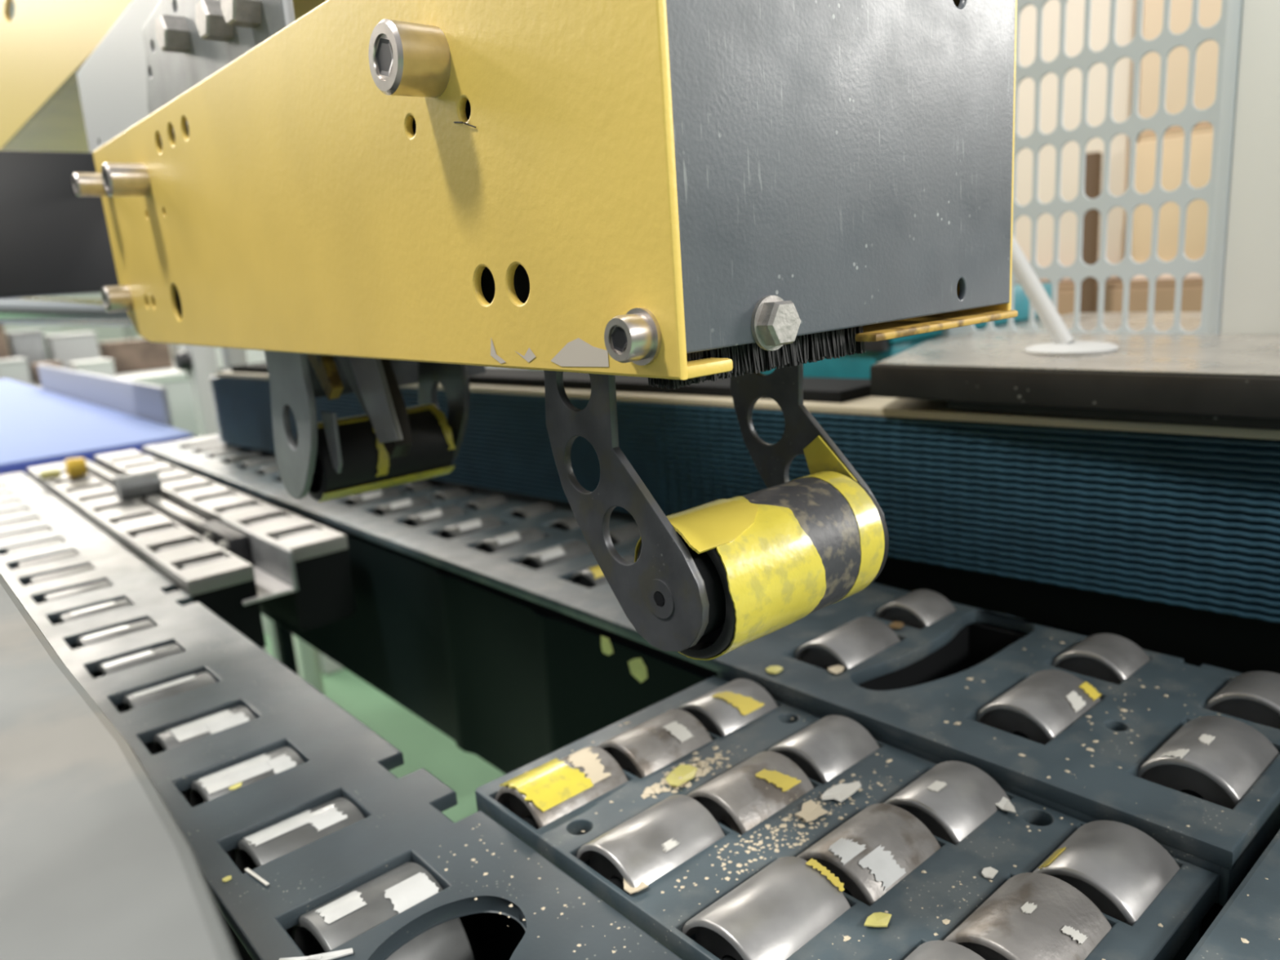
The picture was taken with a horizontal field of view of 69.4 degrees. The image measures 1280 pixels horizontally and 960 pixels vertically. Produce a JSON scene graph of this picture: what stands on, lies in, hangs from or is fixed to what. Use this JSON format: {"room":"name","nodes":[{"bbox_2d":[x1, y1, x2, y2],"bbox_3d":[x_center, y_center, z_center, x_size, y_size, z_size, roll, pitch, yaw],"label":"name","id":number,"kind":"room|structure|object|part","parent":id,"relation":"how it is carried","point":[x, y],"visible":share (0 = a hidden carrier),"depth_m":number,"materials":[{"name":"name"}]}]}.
{"room":"industrial hall","nodes":[
{"label":"industrial hall","id":0,"kind":"room"},
{"bbox_2d":[2,0,188,380],"bbox_3d":[-6.538,-3.092,9.536,17.000,4.488,0.085,-15,17,-39],"label":"wall","id":1,"kind":"structure","parent":0,"point":[104,333],"depth_m":10.14,"materials":[{"name":"grey"}]},
{"bbox_2d":[263,631,505,822],"bbox_3d":[-0.888,0.140,3.808,17.000,0.017,17.000,-15,17,-39],"label":"floor","id":2,"kind":"structure","parent":0,"point":[422,745],"depth_m":1.91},
{"bbox_2d":[0,150,119,299],"bbox_3d":[-0.547,0.321,0.593,0.782,1.023,0.110,-15,17,-39],"label":"cross beam","id":3,"kind":"structure","parent":2,"relation":"on","point":[55,241],"depth_m":0.60,"materials":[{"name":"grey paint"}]},
{"bbox_2d":[0,0,326,152],"bbox_3d":[-0.456,-0.424,0.886,0.258,0.292,1.037,-15,17,-39],"label":"housing","id":4,"kind":"object","parent":3,"relation":"on","point":[45,45],"visible":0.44,"depth_m":0.75,"materials":[{"name":"yellow paint"}]},
{"bbox_2d":[0,297,133,325],"bbox_3d":[-0.548,-0.157,0.861,0.218,0.048,0.024,-9,14,-21],"label":"tube","id":5,"kind":"object","parent":4,"relation":"attached to","point":[28,310],"visible":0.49,"depth_m":0.86,"materials":[{"name":"white metal"}]},
{"bbox_2d":[71,0,1017,660],"bbox_3d":[-0.151,-0.124,0.446,0.158,0.264,0.624,-15,17,-39],"label":"taper","id":6,"kind":"object","parent":3,"relation":"attached to","point":[371,198],"visible":1,"depth_m":0.24,"materials":[{"name":"yellow paint"}]},
{"bbox_2d":[103,292,106,306],"bbox_3d":[-0.291,-0.098,0.504,0.001,0.008,0.008,-15,17,-39],"label":"socket","id":7,"kind":"object","parent":6,"relation":"attached to","point":[104,293],"depth_m":0.50,"materials":[{"name":"grey metal"}]},
{"bbox_2d":[104,171,108,188],"bbox_3d":[-0.249,-0.140,0.433,0.001,0.008,0.008,-15,17,-39],"label":"socket","id":8,"kind":"object","parent":6,"relation":"attached to","point":[106,173],"depth_m":0.43,"materials":[{"name":"grey metal"}]},
{"bbox_3d":[-0.301,-0.228,0.548,0.004,0.087,0.248,-15,17,-39],"label":"mounting plate","id":9,"kind":"part","parent":6,"relation":"part of","materials":[{"name":"grey paint"}]},
{"bbox_3d":[-0.188,-0.197,0.395,0.004,0.090,0.187,-15,17,-39],"label":"bolt plate","id":10,"kind":"part","parent":6,"relation":"part of","materials":[{"name":"grey metal"}]},
{"bbox_3d":[-0.152,-0.028,0.405,0.003,0.077,0.050,-15,17,-39],"label":"swing arm","id":11,"kind":"part","parent":6,"relation":"part of","materials":[{"name":"metal"}]},
{"bbox_3d":[-0.140,-0.049,0.407,0.005,0.026,0.031,-15,17,-39],"label":"lever arm","id":12,"kind":"part","parent":6,"relation":"part of","materials":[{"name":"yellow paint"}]},
{"bbox_3d":[-0.119,-0.039,0.408,0.008,0.055,0.056,-15,17,-39],"label":"lever arm","id":13,"kind":"part","parent":6,"relation":"part of","materials":[{"name":"grey metal"}]},
{"bbox_3d":[-0.114,-0.040,0.391,0.003,0.048,0.044,-15,17,-39],"label":"lever blade","id":14,"kind":"part","parent":6,"relation":"part of","materials":[{"name":"metal"}]},
{"bbox_2d":[375,38,393,76],"bbox_3d":[-0.062,-0.103,0.226,0.001,0.009,0.009,-15,17,-39],"label":"socket","id":15,"kind":"object","parent":6,"relation":"attached to","point":[384,46],"depth_m":0.23,"materials":[{"name":"grey metal"}]},
{"bbox_3d":[-0.145,-0.101,0.349,0.002,0.106,0.460,-15,17,-39],"label":"plate","id":16,"kind":"part","parent":6,"relation":"part of","materials":[{"name":"yellow paint"}]},
{"bbox_3d":[-0.097,-0.043,0.452,0.003,0.077,0.050,-15,17,-39],"label":"swing arm","id":17,"kind":"part","parent":6,"relation":"part of","materials":[{"name":"metal"}]},
{"bbox_2d":[610,326,626,352],"bbox_3d":[-0.004,-0.029,0.191,0.001,0.005,0.005,-15,17,-39],"label":"socket","id":18,"kind":"object","parent":6,"relation":"attached to","point":[618,334],"depth_m":0.19,"materials":[{"name":"grey metal"}]},
{"bbox_3d":[-0.005,0.004,0.239,0.002,0.079,0.058,-15,17,-39],"label":"swing arm","id":19,"kind":"part","parent":6,"relation":"part of","materials":[{"name":"metal"}]},
{"bbox_2d":[626,307,661,365],"bbox_3d":[0.000,-0.030,0.195,0.001,0.012,0.012,-15,17,-39],"label":"washer","id":20,"kind":"object","parent":6,"relation":"in","point":[643,325],"depth_m":0.19,"materials":[{"name":"metal"}]},
{"bbox_2d":[653,591,664,606],"bbox_3d":[0.005,0.030,0.233,0.001,0.004,0.004,-15,17,-39],"label":"socket","id":21,"kind":"object","parent":6,"relation":"attached to","point":[658,597],"depth_m":0.23,"materials":[{"name":"black metal"}]},
{"bbox_2d":[751,295,782,351],"bbox_3d":[0.029,-0.035,0.207,0.012,0.012,0.001,-15,17,-39],"label":"washer","id":22,"kind":"object","parent":6,"relation":"in","point":[766,311],"depth_m":0.20,"materials":[{"name":"metal"}]},
{"bbox_3d":[0.051,-0.011,0.285,0.002,0.079,0.058,-15,17,-39],"label":"swing arm","id":23,"kind":"part","parent":6,"relation":"part of","materials":[{"name":"metal"}]},
{"bbox_3d":[-0.043,-0.154,0.430,0.002,0.158,0.455,-15,17,-39],"label":"plate","id":24,"kind":"part","parent":6,"relation":"part of","materials":[{"name":"yellow paint"}]},
{"bbox_2d":[48,325,142,361],"bbox_3d":[-4.916,-0.958,5.841,5.168,1.768,0.425,-15,17,-39],"label":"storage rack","id":25,"kind":"object","parent":2,"relation":"on","point":[130,332],"visible":0.02,"depth_m":6.75,"materials":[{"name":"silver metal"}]},
{"bbox_2d":[4,324,62,359],"bbox_3d":[-4.252,-0.955,6.427,0.374,0.243,0.323,-15,17,-39],"label":"cardboard box","id":26,"kind":"object","parent":25,"relation":"on","point":[48,329],"visible":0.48,"depth_m":6.34,"materials":[{"name":"grey cardboard"}]},
{"bbox_2d":[0,364,195,475],"bbox_3d":[-1.271,0.214,1.783,0.452,0.799,1.681,-15,17,-39],"label":"tray","id":27,"kind":"object","parent":2,"relation":"on","point":[75,414],"visible":0.48,"depth_m":1.40,"materials":[{"name":"blue plastic"}]},
{"bbox_2d":[31,364,199,437],"bbox_3d":[-2.234,-0.175,4.168,1.785,0.620,0.680,-15,17,-39],"label":"table","id":28,"kind":"object","parent":2,"relation":"on","point":[180,393],"visible":0.04,"depth_m":3.94,"materials":[{"name":"grey"}]},
{"bbox_2d":[0,323,10,359],"bbox_3d":[-2.718,-0.518,3.833,0.168,0.265,0.160,-15,17,-39],"label":"parcel","id":29,"kind":"object","parent":28,"relation":"on","point":[4,350],"visible":0.25,"depth_m":3.81,"materials":[{"name":"brown cardboard"}]},
{"bbox_2d":[0,357,31,386],"bbox_3d":[-2.499,-0.421,3.676,0.109,0.116,0.160,-15,17,-39],"label":"parcel","id":30,"kind":"object","parent":28,"relation":"on","point":[15,369],"visible":0.75,"depth_m":3.62,"materials":[{"name":"white cardboard"}]},
{"bbox_3d":[-2.502,-0.472,3.665,0.109,0.010,0.160,-15,17,-39],"label":"lid","id":31,"kind":"part","parent":30,"relation":"part of","materials":[{"name":"white cardboard"}]},
{"bbox_2d":[4,329,48,382],"bbox_3d":[-2.620,-0.529,3.963,0.126,0.214,0.160,-15,17,-39],"label":"parcel","id":32,"kind":"object","parent":28,"relation":"on","point":[28,344],"visible":0.62,"depth_m":3.90,"materials":[{"name":"white cardboard"}]},
{"bbox_3d":[-2.627,-0.628,3.940,0.126,0.010,0.160,-15,17,-39],"label":"lid","id":33,"kind":"part","parent":32,"relation":"part of","materials":[{"name":"white cardboard"}]},
{"bbox_2d":[30,360,62,385],"bbox_3d":[-2.413,-0.435,3.772,0.092,0.087,0.160,-15,17,-39],"label":"parcel","id":34,"kind":"object","parent":28,"relation":"on","point":[56,364],"visible":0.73,"depth_m":3.73,"materials":[{"name":"cardboard"}]},
{"bbox_3d":[-2.416,-0.472,3.764,0.092,0.010,0.160,-15,17,-39],"label":"lid","id":35,"kind":"part","parent":34,"relation":"part of","materials":[{"name":"cardboard"}]},
{"bbox_2d":[43,331,100,369],"bbox_3d":[-2.464,-0.543,4.029,0.177,0.189,0.160,-15,17,-39],"label":"parcel","id":36,"kind":"object","parent":28,"relation":"on","point":[66,348],"visible":0.78,"depth_m":3.96,"materials":[{"name":"white cardboard"}]},
{"bbox_3d":[-2.470,-0.629,4.009,0.177,0.010,0.160,-15,17,-39],"label":"lid","id":37,"kind":"part","parent":36,"relation":"part of","materials":[{"name":"grey paint"}]},
{"bbox_2d":[67,358,115,377],"bbox_3d":[-2.276,-0.457,3.844,0.143,0.078,0.160,-15,17,-39],"label":"parcel","id":38,"kind":"object","parent":28,"relation":"on","point":[101,366],"visible":0.82,"depth_m":3.80,"materials":[{"name":"grey cardboard"}]},
{"bbox_3d":[-2.278,-0.490,3.837,0.143,0.010,0.160,-15,17,-39],"label":"lid","id":39,"kind":"part","parent":38,"relation":"part of","materials":[{"name":"grey"}]},
{"bbox_2d":[97,337,173,373],"bbox_3d":[-2.272,-0.563,4.172,0.262,0.138,0.160,-15,17,-39],"label":"parcel","id":40,"kind":"object","parent":28,"relation":"on","point":[134,355],"visible":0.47,"depth_m":4.11,"materials":[{"name":"brown cardboard"}]},
{"bbox_3d":[-2.277,-0.625,4.158,0.262,0.010,0.160,-15,17,-39],"label":"lid","id":41,"kind":"part","parent":40,"relation":"part of","materials":[{"name":"cardboard"}]},
{"bbox_2d":[168,343,184,365],"bbox_3d":[-2.076,-0.644,4.331,0.211,0.197,0.160,-15,17,-39],"label":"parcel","id":42,"kind":"object","parent":28,"relation":"on","point":[175,348],"visible":0.06,"depth_m":4.26,"materials":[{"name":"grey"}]},
{"bbox_2d":[0,573,238,959],"bbox_3d":[-0.277,0.438,0.388,0.204,0.849,0.731,-15,17,-39],"label":"panel","id":43,"kind":"object","parent":2,"relation":"on","point":[95,864],"visible":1,"depth_m":0.12,"materials":[{"name":"pale grey paint"}]},
{"bbox_2d":[174,344,267,652],"bbox_3d":[-0.878,0.083,1.981,0.095,0.910,0.095,-15,17,-39],"label":"post","id":44,"kind":"object","parent":2,"relation":"on","point":[201,362],"visible":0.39,"depth_m":1.89,"materials":[{"name":"white metal"}]},
{"bbox_3d":[-0.929,-0.241,1.882,0.024,0.044,0.044,-15,17,-39],"label":"knob","id":45,"kind":"part","parent":44,"relation":"part of","materials":[{"name":"black"}]},
{"bbox_2d":[220,347,279,662],"bbox_3d":[-0.596,0.173,1.502,0.058,0.910,0.058,-15,17,-39],"label":"post","id":46,"kind":"object","parent":2,"relation":"on","point":[230,357],"visible":0.02,"depth_m":1.41,"materials":[{"name":"white metal"}]},
{"bbox_2d":[292,634,324,694],"bbox_3d":[-0.500,0.263,1.387,0.035,0.773,0.119,2,14,25],"label":"post","id":47,"kind":"object","parent":2,"relation":"on","point":[307,656],"visible":0.03,"depth_m":1.38,"materials":[{"name":"grey paint"}]},
{"bbox_2d":[186,346,493,674],"bbox_3d":[-0.769,-0.071,2.616,0.692,0.910,0.688,-15,17,-39],"label":"base cabinet","id":48,"kind":"object","parent":2,"relation":"on","point":[327,665],"visible":0.06,"depth_m":2.26,"materials":[{"name":"white metal"}]},
{"bbox_3d":[-1.024,-0.009,2.407,0.010,0.782,0.578,-15,17,-39],"label":"door","id":49,"kind":"part","parent":48,"relation":"part of","materials":[{"name":"grey"}]},
{"bbox_2d":[0,457,682,959],"bbox_3d":[-0.319,0.412,0.696,0.129,0.766,1.181,-15,17,-39],"label":"rail","id":50,"kind":"object","parent":2,"relation":"on","point":[348,850],"depth_m":0.36,"materials":[{"name":"grey painted metal"},{"name":"steel"},{"name":"dark steel"}]},
{"bbox_2d":[39,468,60,479],"bbox_3d":[-0.617,-0.006,0.967,0.017,0.010,0.010,-15,17,-39],"label":"roller","id":51,"kind":"object","parent":50,"relation":"on","point":[51,473],"visible":1,"depth_m":0.96,"materials":[{"name":"beige plastic"}]},
{"bbox_3d":[-0.588,-0.013,0.964,0.017,0.021,0.021,-15,17,-39],"label":"plastic cap","id":52,"kind":"part","parent":50,"relation":"part of","materials":[{"name":"yellow plastic"}]},
{"bbox_3d":[-0.476,0.026,0.832,0.041,0.010,0.626,-15,17,-39],"label":"strip plate","id":53,"kind":"part","parent":50,"relation":"part of","materials":[{"name":"metal"}]},
{"bbox_3d":[-0.474,0.051,0.838,0.041,0.061,0.626,-15,17,-39],"label":"roller strip","id":54,"kind":"part","parent":50,"relation":"part of","materials":[{"name":"grey metal"}]},
{"bbox_2d":[85,460,298,605],"bbox_3d":[-0.453,0.032,0.851,0.037,0.041,0.629,-15,17,-39],"label":"metal bracket","id":55,"kind":"object","parent":50,"relation":"attached to","point":[180,516],"depth_m":0.68,"materials":[{"name":"grey metal"}]},
{"bbox_2d":[113,469,161,501],"bbox_3d":[-0.462,0.005,0.850,0.034,0.024,0.024,-15,17,-39],"label":"roller","id":56,"kind":"object","parent":55,"relation":"on","point":[139,485],"visible":1,"depth_m":0.84,"materials":[{"name":"grey metal"}]},
{"bbox_3d":[-0.297,0.056,0.672,0.037,0.028,0.153,-15,17,-39],"label":"angle bracket","id":57,"kind":"part","parent":55,"relation":"part of","materials":[{"name":"grey metal"}]},
{"bbox_2d":[222,875,231,881],"bbox_3d":[-0.131,0.127,0.294,0.003,0.001,0.002,-15,17,-39],"label":"scrap","id":58,"kind":"object","parent":50,"relation":"on","point":[228,877],"visible":1,"depth_m":0.29,"materials":[{"name":"yellow paper"}]},
{"bbox_2d":[228,782,242,790],"bbox_3d":[-0.152,0.116,0.349,0.005,0.001,0.003,-15,17,-39],"label":"scrap","id":59,"kind":"object","parent":50,"relation":"on","point":[239,784],"visible":1,"depth_m":0.35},
{"bbox_2d":[244,867,269,885],"bbox_3d":[-0.121,0.126,0.293,0.014,0.001,0.001,7,17,40],"label":"scrap","id":60,"kind":"object","parent":50,"relation":"on","point":[249,871],"visible":1,"depth_m":0.29,"materials":[{"name":"white paper"}]},
{"bbox_2d":[279,955,322,959],"bbox_3d":[-0.094,0.133,0.255,0.012,0.001,0.002,-4,13,0],"label":"scrap","id":61,"kind":"object","parent":50,"relation":"on","point":[317,957],"visible":1,"depth_m":0.26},
{"bbox_2d":[307,947,353,959],"bbox_3d":[-0.086,0.132,0.256,0.012,0.001,0.003,-6,13,-9],"label":"scrap","id":62,"kind":"object","parent":50,"relation":"on","point":[335,954],"visible":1,"depth_m":0.26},
{"bbox_2d":[93,434,1279,937],"bbox_3d":[-0.147,0.379,0.815,0.237,0.754,1.170,-15,17,-39],"label":"conveyor","id":63,"kind":"object","parent":2,"relation":"on","point":[1186,769],"depth_m":0.39,"materials":[{"name":"metal"}]},
{"bbox_3d":[-0.427,0.010,0.879,0.042,0.010,0.615,-15,17,-39],"label":"strip plate","id":64,"kind":"part","parent":63,"relation":"part of","materials":[{"name":"plastic"}]},
{"bbox_3d":[-0.426,0.035,0.884,0.042,0.061,0.615,-15,17,-39],"label":"roller strip","id":65,"kind":"part","parent":63,"relation":"part of","materials":[{"name":"grey metal"}]},
{"bbox_3d":[-0.460,0.336,1.250,0.017,0.687,0.017,-15,17,-39],"label":"leg","id":66,"kind":"part","parent":63,"relation":"part of","materials":[{"name":"black metal"}]},
{"bbox_2d":[222,484,709,774],"bbox_3d":[-0.263,0.204,0.624,0.223,0.278,0.680,-15,17,-39],"label":"conveyor opening","id":67,"kind":"object","parent":63,"relation":"attached to","point":[513,685],"visible":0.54,"depth_m":0.58,"materials":[{"name":"black"}]},
{"bbox_2d":[600,635,613,655],"bbox_3d":[-0.017,0.084,0.465,0.001,0.009,0.010,-15,17,-39],"label":"scrap","id":68,"kind":"object","parent":67,"relation":"attached to","point":[606,648],"visible":1,"depth_m":0.47,"materials":[{"name":"paper"}]},
{"bbox_2d":[627,657,647,682],"bbox_3d":[-0.001,0.092,0.449,0.001,0.013,0.014,-15,17,-39],"label":"scrap","id":69,"kind":"object","parent":67,"relation":"attached to","point":[637,668],"visible":1,"depth_m":0.45,"materials":[{"name":"paper"}]},
{"bbox_2d":[765,665,782,674],"bbox_3d":[0.056,0.080,0.391,0.007,0.001,0.006,-15,17,-39],"label":"scrap","id":70,"kind":"object","parent":63,"relation":"on","point":[773,669],"visible":1,"depth_m":0.39,"materials":[{"name":"yellow paper"}]},
{"bbox_2d":[827,665,844,674],"bbox_3d":[0.082,0.079,0.387,0.007,0.001,0.006,-15,17,-39],"label":"scrap","id":71,"kind":"object","parent":63,"relation":"on","point":[835,669],"visible":1,"depth_m":0.39,"materials":[{"name":"beige"}]},
{"bbox_2d":[889,621,904,628],"bbox_3d":[0.118,0.067,0.426,0.008,0.002,0.006,-15,17,-39],"label":"scrap","id":72,"kind":"object","parent":63,"relation":"on","point":[895,624],"visible":1,"depth_m":0.43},
{"bbox_2d":[1217,904,1223,914],"bbox_3d":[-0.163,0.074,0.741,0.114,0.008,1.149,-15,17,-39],"label":"scrap","id":73,"kind":"object","parent":63,"relation":"on","point":[1220,907],"depth_m":0.31,"materials":[{"name":"beige metal"}]},
{"bbox_2d":[208,361,1279,674],"bbox_3d":[-0.004,0.334,0.771,1.222,0.843,0.074,8,18,42],"label":"conveyor belt","id":74,"kind":"object","parent":2,"relation":"on","point":[1163,538],"visible":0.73,"depth_m":0.46,"materials":[{"name":"teal rubber"}]},
{"bbox_2d":[475,675,1219,959],"bbox_3d":[0.077,0.467,0.378,0.123,0.749,0.199,-15,17,-39],"label":"bed","id":75,"kind":"object","parent":2,"relation":"on","point":[1098,890],"visible":0.98,"depth_m":0.28,"materials":[{"name":"metal"}]},
{"bbox_2d":[623,878,648,893],"bbox_3d":[-0.002,0.119,0.273,0.006,0.002,0.008,-12,15,-32],"label":"scrap","id":76,"kind":"object","parent":75,"relation":"on","point":[627,887],"visible":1,"depth_m":0.27,"materials":[{"name":"beige paper"}]},
{"bbox_2d":[665,764,697,786],"bbox_3d":[0.014,0.105,0.328,0.009,0.002,0.014,7,17,40],"label":"scrap","id":77,"kind":"object","parent":75,"relation":"on","point":[687,772],"visible":1,"depth_m":0.33,"materials":[{"name":"yellow paper"}]},
{"bbox_2d":[795,800,827,822],"bbox_3d":[0.055,0.108,0.302,0.010,0.002,0.008,-11,15,-29],"label":"scrap","id":78,"kind":"object","parent":75,"relation":"on","point":[810,811],"visible":1,"depth_m":0.30,"materials":[{"name":"beige"}]},
{"bbox_2d":[821,781,861,802],"bbox_3d":[0.067,0.105,0.312,0.017,0.002,0.008,-15,17,-39],"label":"scrap","id":79,"kind":"object","parent":75,"relation":"on","point":[839,793],"visible":1,"depth_m":0.31,"materials":[{"name":"white paper"}]},
{"bbox_2d":[438,638,1279,959],"bbox_3d":[0.110,0.103,0.300,0.279,0.011,0.260,-15,17,-39],"label":"crumbs","id":80,"kind":"object","parent":75,"relation":"on","point":[655,788],"visible":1,"depth_m":0.30,"materials":[{"name":"beige"}]},
{"bbox_2d":[863,911,891,927],"bbox_3d":[0.064,0.119,0.251,0.006,0.002,0.007,4,15,30],"label":"scrap","id":81,"kind":"object","parent":75,"relation":"on","point":[880,919],"visible":1,"depth_m":0.25,"materials":[{"name":"yellow paper"}]},
{"bbox_2d":[981,866,997,878],"bbox_3d":[0.101,0.114,0.267,0.005,0.001,0.004,-15,17,-39],"label":"scrap","id":82,"kind":"object","parent":75,"relation":"on","point":[988,873],"visible":1,"depth_m":0.27,"materials":[{"name":"white"}]},
{"bbox_2d":[995,796,1016,813],"bbox_3d":[0.117,0.104,0.298,0.007,0.002,0.011,-15,17,-39],"label":"scrap","id":83,"kind":"object","parent":75,"relation":"on","point":[1005,804],"visible":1,"depth_m":0.30,"materials":[{"name":"white paper"}]},
{"bbox_2d":[870,311,1279,430],"bbox_3d":[0.375,0.348,0.548,0.313,0.861,0.408,-15,17,-39],"label":"tabletop","id":84,"kind":"object","parent":2,"relation":"on","point":[1220,380],"visible":0.67,"depth_m":0.42,"materials":[{"name":"metal"}]},
{"bbox_2d":[1012,234,1119,355],"bbox_3d":[0.202,-0.114,0.474,0.044,0.094,0.083,-15,17,-39],"label":"stand","id":85,"kind":"object","parent":84,"relation":"on","point":[1063,344],"visible":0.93,"depth_m":0.47,"materials":[{"name":"grey paint"}]},
{"bbox_3d":[0.196,-0.115,0.481,0.009,0.093,0.063,-15,17,-39],"label":"rod","id":86,"kind":"part","parent":85,"relation":"part of","materials":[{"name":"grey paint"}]},
{"bbox_2d":[933,0,1279,339],"bbox_3d":[0.293,-0.181,0.490,0.010,0.214,0.323,-15,17,-39],"label":"panel","id":87,"kind":"object","parent":84,"relation":"on","point":[1239,267],"visible":0.76,"depth_m":0.49,"materials":[{"name":"grey metal"}]},
{"bbox_3d":[0.304,-0.179,0.477,0.010,0.214,0.006,-15,17,-39],"label":"frame post","id":88,"kind":"part","parent":87,"relation":"part of","materials":[{"name":"grey metal"}]},
{"bbox_3d":[0.352,-0.170,0.422,0.005,0.214,0.141,-15,17,-39],"label":"panel","id":89,"kind":"part","parent":87,"relation":"part of","materials":[{"name":"grey"}]},
{"bbox_2d":[1185,830,1279,959],"bbox_3d":[0.247,0.473,0.299,0.255,0.748,0.156,-15,17,-39],"label":"plate","id":90,"kind":"object","parent":2,"relation":"on","point":[1255,917],"visible":1,"depth_m":0.23,"materials":[{"name":"metal"}]},
{"bbox_3d":[0.206,0.327,0.836,0.264,0.797,0.230,-15,17,-39],"label":"stand","id":91,"kind":"object","parent":2,"relation":"on","visible":0},
{"bbox_2d":[760,283,1052,378],"bbox_3d":[0.177,-0.101,0.726,0.223,0.085,0.194,-15,17,-39],"label":"storage bin","id":92,"kind":"object","parent":91,"relation":"on","point":[855,366],"visible":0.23,"depth_m":0.62,"materials":[{"name":"teal plastic"}]},
{"bbox_3d":[0.864,0.450,1.670,0.995,0.094,1.037,-15,17,-39],"label":"pallet","id":93,"kind":"object","parent":2,"relation":"on","visible":0},
{"bbox_2d":[1080,151,1102,312],"bbox_3d":[0.562,0.062,1.187,0.019,0.918,0.019,-15,17,-39],"label":"wooden post","id":94,"kind":"object","parent":93,"relation":"on","point":[1093,165],"visible":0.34,"depth_m":1.10,"materials":[{"name":"brown wood"}]},
{"bbox_2d":[1015,277,1203,315],"bbox_3d":[0.821,0.029,1.596,0.850,0.765,0.952,-15,17,-39],"label":"cardboard box","id":95,"kind":"object","parent":93,"relation":"on","point":[1192,288],"visible":0.02,"depth_m":1.11,"materials":[{"name":"brown cardboard"}]},
{"bbox_2d":[1015,0,1143,283],"bbox_3d":[0.539,-0.575,1.458,0.391,0.505,0.604,-15,17,-39],"label":"cardboard box","id":96,"kind":"object","parent":95,"relation":"on","point":[1126,12],"visible":0.06,"depth_m":1.17,"materials":[{"name":"beige cardboard"}]},
{"bbox_2d":[1131,125,1213,279],"bbox_3d":[0.836,-0.350,1.143,0.396,0.168,0.284,-15,17,-39],"label":"cardboard box","id":97,"kind":"object","parent":95,"relation":"on","point":[1202,138],"visible":0.37,"depth_m":1.09,"materials":[{"name":"beige cardboard"}]},
{"bbox_2d":[1138,0,1222,135],"bbox_3d":[0.822,-0.595,1.079,0.366,0.335,0.303,-15,17,-39],"label":"cardboard box","id":98,"kind":"object","parent":97,"relation":"on","point":[1210,11],"visible":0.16,"depth_m":1.07,"materials":[{"name":"beige cardboard"}]}
]}

